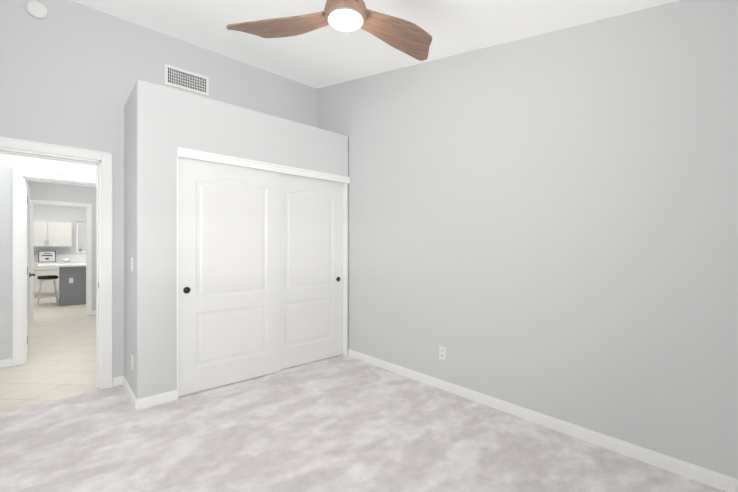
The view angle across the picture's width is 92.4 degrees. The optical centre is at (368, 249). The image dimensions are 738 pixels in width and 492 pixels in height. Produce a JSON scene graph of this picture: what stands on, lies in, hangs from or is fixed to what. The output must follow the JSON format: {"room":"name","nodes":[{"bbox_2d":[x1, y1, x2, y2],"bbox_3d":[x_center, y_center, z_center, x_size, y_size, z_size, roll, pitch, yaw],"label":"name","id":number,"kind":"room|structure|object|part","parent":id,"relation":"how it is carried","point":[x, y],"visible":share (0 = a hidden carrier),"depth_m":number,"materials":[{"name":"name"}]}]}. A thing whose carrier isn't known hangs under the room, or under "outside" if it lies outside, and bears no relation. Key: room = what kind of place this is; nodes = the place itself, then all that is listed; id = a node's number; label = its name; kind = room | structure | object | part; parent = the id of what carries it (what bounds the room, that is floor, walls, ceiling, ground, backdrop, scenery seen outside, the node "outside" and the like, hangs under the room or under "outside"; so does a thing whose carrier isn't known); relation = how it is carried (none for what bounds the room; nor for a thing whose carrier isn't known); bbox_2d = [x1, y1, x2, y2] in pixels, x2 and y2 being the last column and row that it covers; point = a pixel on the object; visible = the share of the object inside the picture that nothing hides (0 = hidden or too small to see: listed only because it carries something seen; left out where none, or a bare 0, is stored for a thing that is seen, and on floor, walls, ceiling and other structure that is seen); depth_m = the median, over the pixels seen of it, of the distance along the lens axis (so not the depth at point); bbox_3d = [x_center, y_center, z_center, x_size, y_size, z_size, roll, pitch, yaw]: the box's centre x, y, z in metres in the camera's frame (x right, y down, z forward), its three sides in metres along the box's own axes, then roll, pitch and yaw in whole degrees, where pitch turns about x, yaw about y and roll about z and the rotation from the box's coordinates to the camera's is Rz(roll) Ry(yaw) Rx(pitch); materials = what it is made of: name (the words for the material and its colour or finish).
{"room":"empty bedroom","nodes":[
{"label":"empty bedroom","id":0,"kind":"room"},
{"bbox_2d":[0,153,95,365],"bbox_3d":[-3.289,-0.125,4.378,7.400,2.750,0.120,0,0,-42],"label":"wall","id":1,"kind":"structure","parent":0,"point":[8,163],"depth_m":3.79,"materials":[{"name":"paint"}]},
{"bbox_2d":[27,183,35,354],"bbox_3d":[-4.125,0.228,4.255,0.147,2.020,0.750,0,0,-42],"label":"hall door","id":2,"kind":"structure","parent":1,"relation":"in","point":[29,275],"depth_m":4.35,"materials":[{"name":"white wood"}]},
{"bbox_2d":[0,310,95,367],"bbox_3d":[-3.877,1.209,5.038,7.400,0.082,4.510,0,0,-42],"label":"baseboard","id":3,"kind":"structure","parent":1,"relation":"attached to","point":[5,363],"depth_m":3.77,"materials":[{"name":"white wood"}]},
{"bbox_2d":[13,168,95,365],"bbox_3d":[-3.516,0.225,4.175,0.810,2.050,0.120,0,0,-42],"label":"door frame","id":4,"kind":"structure","parent":1,"relation":"attached to","point":[25,179],"depth_m":3.92,"materials":[{"name":"white wood"}]},
{"bbox_2d":[34,205,85,254],"bbox_3d":[-8.478,-0.125,10.201,7.400,2.750,0.120,0,0,-42],"label":"wall","id":5,"kind":"structure","parent":0,"point":[72,215],"depth_m":9.96,"materials":[{"name":"paint"}]},
{"bbox_2d":[34,221,49,246],"bbox_3d":[-8.925,-0.418,9.485,0.580,0.664,0.349,0,0,-42],"label":"upper cabinet","id":6,"kind":"object","parent":5,"relation":"attached to","point":[41,230],"depth_m":9.44,"materials":[{"name":"white wood"}]},
{"bbox_2d":[34,254,85,261],"bbox_3d":[-8.656,0.235,9.950,4.800,0.210,0.011,0,0,-42],"label":"backsplash","id":7,"kind":"structure","parent":5,"relation":"attached to","point":[73,257],"depth_m":10.09,"materials":[{"name":"white tile"}]},
{"bbox_2d":[50,222,71,246],"bbox_3d":[-8.589,-0.418,9.784,0.560,0.664,0.349,0,0,-42],"label":"upper cabinet","id":8,"kind":"object","parent":5,"relation":"attached to","point":[52,234],"depth_m":9.68,"materials":[{"name":"white wood"}]},
{"bbox_3d":[-8.816,-0.417,9.362,0.450,0.645,0.020,0,0,-42],"label":"door","id":9,"kind":"part","parent":8,"relation":"part of","materials":[{"name":"white wood"}]},
{"bbox_3d":[-8.461,-0.417,9.678,0.480,0.645,0.020,0,0,-42],"label":"door","id":10,"kind":"part","parent":8,"relation":"part of","materials":[{"name":"white wood"}]},
{"bbox_2d":[76,221,85,252],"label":"window","id":11,"kind":"structure","parent":5,"relation":"in","point":[76,236],"depth_m":10.25,"materials":[{"name":"white wood"}]},
{"bbox_2d":[77,222,85,251],"bbox_3d":[-8.130,-0.371,10.538,0.866,0.848,0.020,0,0,-42],"label":"window blinds","id":12,"kind":"object","parent":11,"relation":"attached to","point":[82,236],"visible":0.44,"depth_m":10.32,"materials":[{"name":"white plastic"}]},
{"bbox_2d":[0,296,121,410],"bbox_3d":[-5.401,1.302,6.748,7.400,0.096,9.370,0,0,-42],"label":"floor","id":13,"kind":"structure","parent":0,"point":[61,360],"depth_m":3.97,"materials":[{"name":"beige tile"}]},
{"bbox_2d":[36,275,58,305],"bbox_3d":[-7.353,0.920,8.096,0.372,0.660,0.372,0,0,-42],"label":"stool","id":14,"kind":"object","parent":13,"relation":"on","point":[49,277],"visible":0.98,"depth_m":8.00,"materials":[{"name":"beige wood"}]},
{"bbox_2d":[34,262,61,297],"bbox_3d":[-8.679,0.815,9.524,0.600,0.870,0.617,0,0,-42],"label":"base cabinet","id":15,"kind":"object","parent":13,"relation":"on","point":[47,287],"depth_m":9.29,"materials":[{"name":"wood"}]},
{"bbox_2d":[38,251,55,261],"bbox_3d":[-8.822,0.182,9.693,0.350,0.305,0.031,0,0,-42],"label":"kitchen sign","id":16,"kind":"object","parent":15,"relation":"on","point":[46,256],"visible":1,"depth_m":9.68,"materials":[{"name":"white wood"}]},
{"bbox_2d":[59,267,85,305],"bbox_3d":[-6.505,0.815,8.805,1.830,0.870,0.910,0,0,-42],"label":"kitchen island","id":17,"kind":"object","parent":13,"relation":"on","point":[74,293],"depth_m":8.03,"materials":[{"name":"grey wood"}]},
{"bbox_2d":[36,263,85,266],"bbox_3d":[-6.631,0.357,8.699,2.240,0.046,0.980,0,0,-42],"label":"island countertop","id":18,"kind":"structure","parent":17,"relation":"on","point":[69,264],"depth_m":8.05,"materials":[{"name":"white stone"}]},
{"bbox_2d":[62,262,85,263],"bbox_3d":[-8.231,0.815,9.923,0.600,0.870,0.617,0,0,-42],"label":"base cabinet","id":19,"kind":"object","parent":13,"relation":"on","point":[62,262],"depth_m":9.61,"materials":[{"name":"stone"}]},
{"bbox_2d":[62,256,69,261],"bbox_3d":[-8.375,0.260,9.784,0.180,0.154,0.180,0,0,-42],"label":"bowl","id":20,"kind":"object","parent":19,"relation":"on","point":[66,259],"visible":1,"depth_m":9.74,"materials":[{"name":"white ceramic"}]},
{"bbox_2d":[28,181,95,310],"bbox_3d":[-5.418,-0.125,6.767,7.400,2.750,0.120,0,0,-42],"label":"wall","id":21,"kind":"structure","parent":0,"point":[43,191],"depth_m":6.61,"materials":[{"name":"paint"}]},
{"bbox_2d":[30,200,91,320],"bbox_3d":[-5.687,0.215,6.527,0.771,2.070,0.120,0,0,-42],"label":"door frame","id":22,"kind":"structure","parent":21,"relation":"attached to","point":[33,204],"depth_m":6.43,"materials":[{"name":"white wood"}]},
{"bbox_2d":[0,0,316,377],"bbox_3d":[-1.947,-0.550,3.658,3.485,3.600,0.120,0,0,-42],"label":"wall","id":23,"kind":"structure","parent":0,"point":[72,73],"depth_m":3.17,"materials":[{"name":"paint"}]},
{"bbox_2d":[25,0,47,18],"bbox_3d":[-2.703,-1.960,2.879,0.136,0.136,0.036,0,0,-42],"label":"smoke detector","id":24,"kind":"object","parent":23,"relation":"attached to","point":[36,9],"visible":1,"depth_m":2.87,"materials":[{"name":"plastic"}]},
{"bbox_2d":[0,137,112,389],"bbox_3d":[-2.717,0.186,2.956,0.918,2.128,0.144,0,0,-42],"label":"door frame","id":25,"kind":"structure","parent":23,"relation":"attached to","point":[106,158],"depth_m":3.17,"materials":[{"name":"white wood"}]},
{"bbox_2d":[117,376,140,409],"bbox_3d":[-2.047,1.209,3.017,0.023,0.082,0.703,0,0,-42],"label":"baseboard","id":26,"kind":"structure","parent":23,"relation":"attached to","point":[121,380],"depth_m":2.97,"materials":[{"name":"white wood"}]},
{"bbox_2d":[165,64,208,95],"bbox_3d":[-1.868,-1.742,3.640,0.410,0.195,0.012,0,0,-42],"label":"air vent","id":27,"kind":"object","parent":23,"relation":"in","point":[185,79],"visible":1,"depth_m":3.63,"materials":[{"name":"white metal"}]},
{"bbox_2d":[124,79,348,398],"bbox_3d":[-1.256,-0.050,3.731,2.115,2.600,0.690,0,0,-42],"label":"wall","id":28,"kind":"structure","parent":0,"point":[162,123],"depth_m":2.94,"materials":[{"name":"paint"}]},
{"bbox_2d":[178,157,279,396],"bbox_3d":[-1.270,0.222,3.307,0.941,2.033,0.035,0,0,-42],"label":"closet door","id":29,"kind":"structure","parent":28,"relation":"in","point":[229,270],"depth_m":3.25,"materials":[{"name":"white wood"}]},
{"bbox_2d":[183,287,189,293],"bbox_3d":[-1.560,0.345,3.027,0.057,0.057,0.010,0,0,-42],"label":"door pull","id":30,"kind":"object","parent":29,"relation":"attached to","point":[186,290],"visible":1,"depth_m":3.02,"materials":[{"name":"black metal"}]},
{"bbox_2d":[177,147,349,398],"bbox_3d":[-0.948,0.198,3.594,1.833,2.105,0.125,0,0,-42],"label":"trim","id":31,"kind":"structure","parent":28,"relation":"attached to","point":[218,158],"depth_m":3.59,"materials":[{"name":"white wood"}]},
{"bbox_2d":[280,173,342,369],"bbox_3d":[-0.656,0.222,3.910,0.898,2.033,0.035,0,0,-42],"label":"closet door","id":32,"kind":"structure","parent":28,"relation":"in","point":[311,268],"depth_m":3.90,"materials":[{"name":"white wood"}]},
{"bbox_2d":[0,355,724,491],"bbox_3d":[-0.274,1.300,1.780,3.485,0.100,4.870,0,0,-42],"label":"floor carpet","id":33,"kind":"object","parent":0,"point":[340,423],"depth_m":2.26,"materials":[{"name":"grey carpet"}]},
{"bbox_2d":[71,0,678,88],"bbox_3d":[-0.321,-1.724,1.833,3.485,1.181,5.010,0,0,-42],"label":"ceiling","id":34,"kind":"structure","parent":0,"point":[327,55],"depth_m":2.93,"materials":[{"name":"paint"}]},
{"bbox_2d":[226,0,431,60],"bbox_3d":[0.006,-1.505,2.153,1.253,0.347,1.386,0,0,-42],"label":"ceiling fan","id":35,"kind":"object","parent":34,"relation":"hanging from","point":[411,39],"visible":1,"depth_m":2.20,"materials":[{"name":"brown wood"}]},
{"bbox_3d":[-0.544,-1.402,2.207,0.716,0.069,0.296,0,0,26],"label":"blade","id":36,"kind":"part","parent":35,"relation":"part of","materials":[{"name":"brown wood"}]},
{"bbox_3d":[0.198,-1.402,2.337,0.716,0.069,0.296,0,0,-34],"label":"blade","id":37,"kind":"part","parent":35,"relation":"part of","materials":[{"name":"brown wood"}]},
{"bbox_2d":[317,0,737,478],"bbox_3d":[0.936,-0.550,2.952,0.120,3.600,5.010,0,0,-42],"label":"wall","id":38,"kind":"structure","parent":0,"point":[546,223],"depth_m":2.39,"materials":[{"name":"paint"}]},
{"bbox_2d":[439,346,445,359],"bbox_3d":[0.658,0.925,3.166,0.010,0.115,0.070,0,0,-42],"label":"electrical outlet plate","id":39,"kind":"object","parent":38,"relation":"attached to","point":[442,353],"visible":1,"depth_m":3.16,"materials":[{"name":"plastic"}]},
{"bbox_2d":[348,349,737,491],"bbox_3d":[1.115,1.209,2.650,0.013,0.082,4.080,0,0,-42],"label":"baseboard","id":40,"kind":"structure","parent":38,"relation":"attached to","point":[717,480],"depth_m":2.33,"materials":[{"name":"white wood"}]}
]}

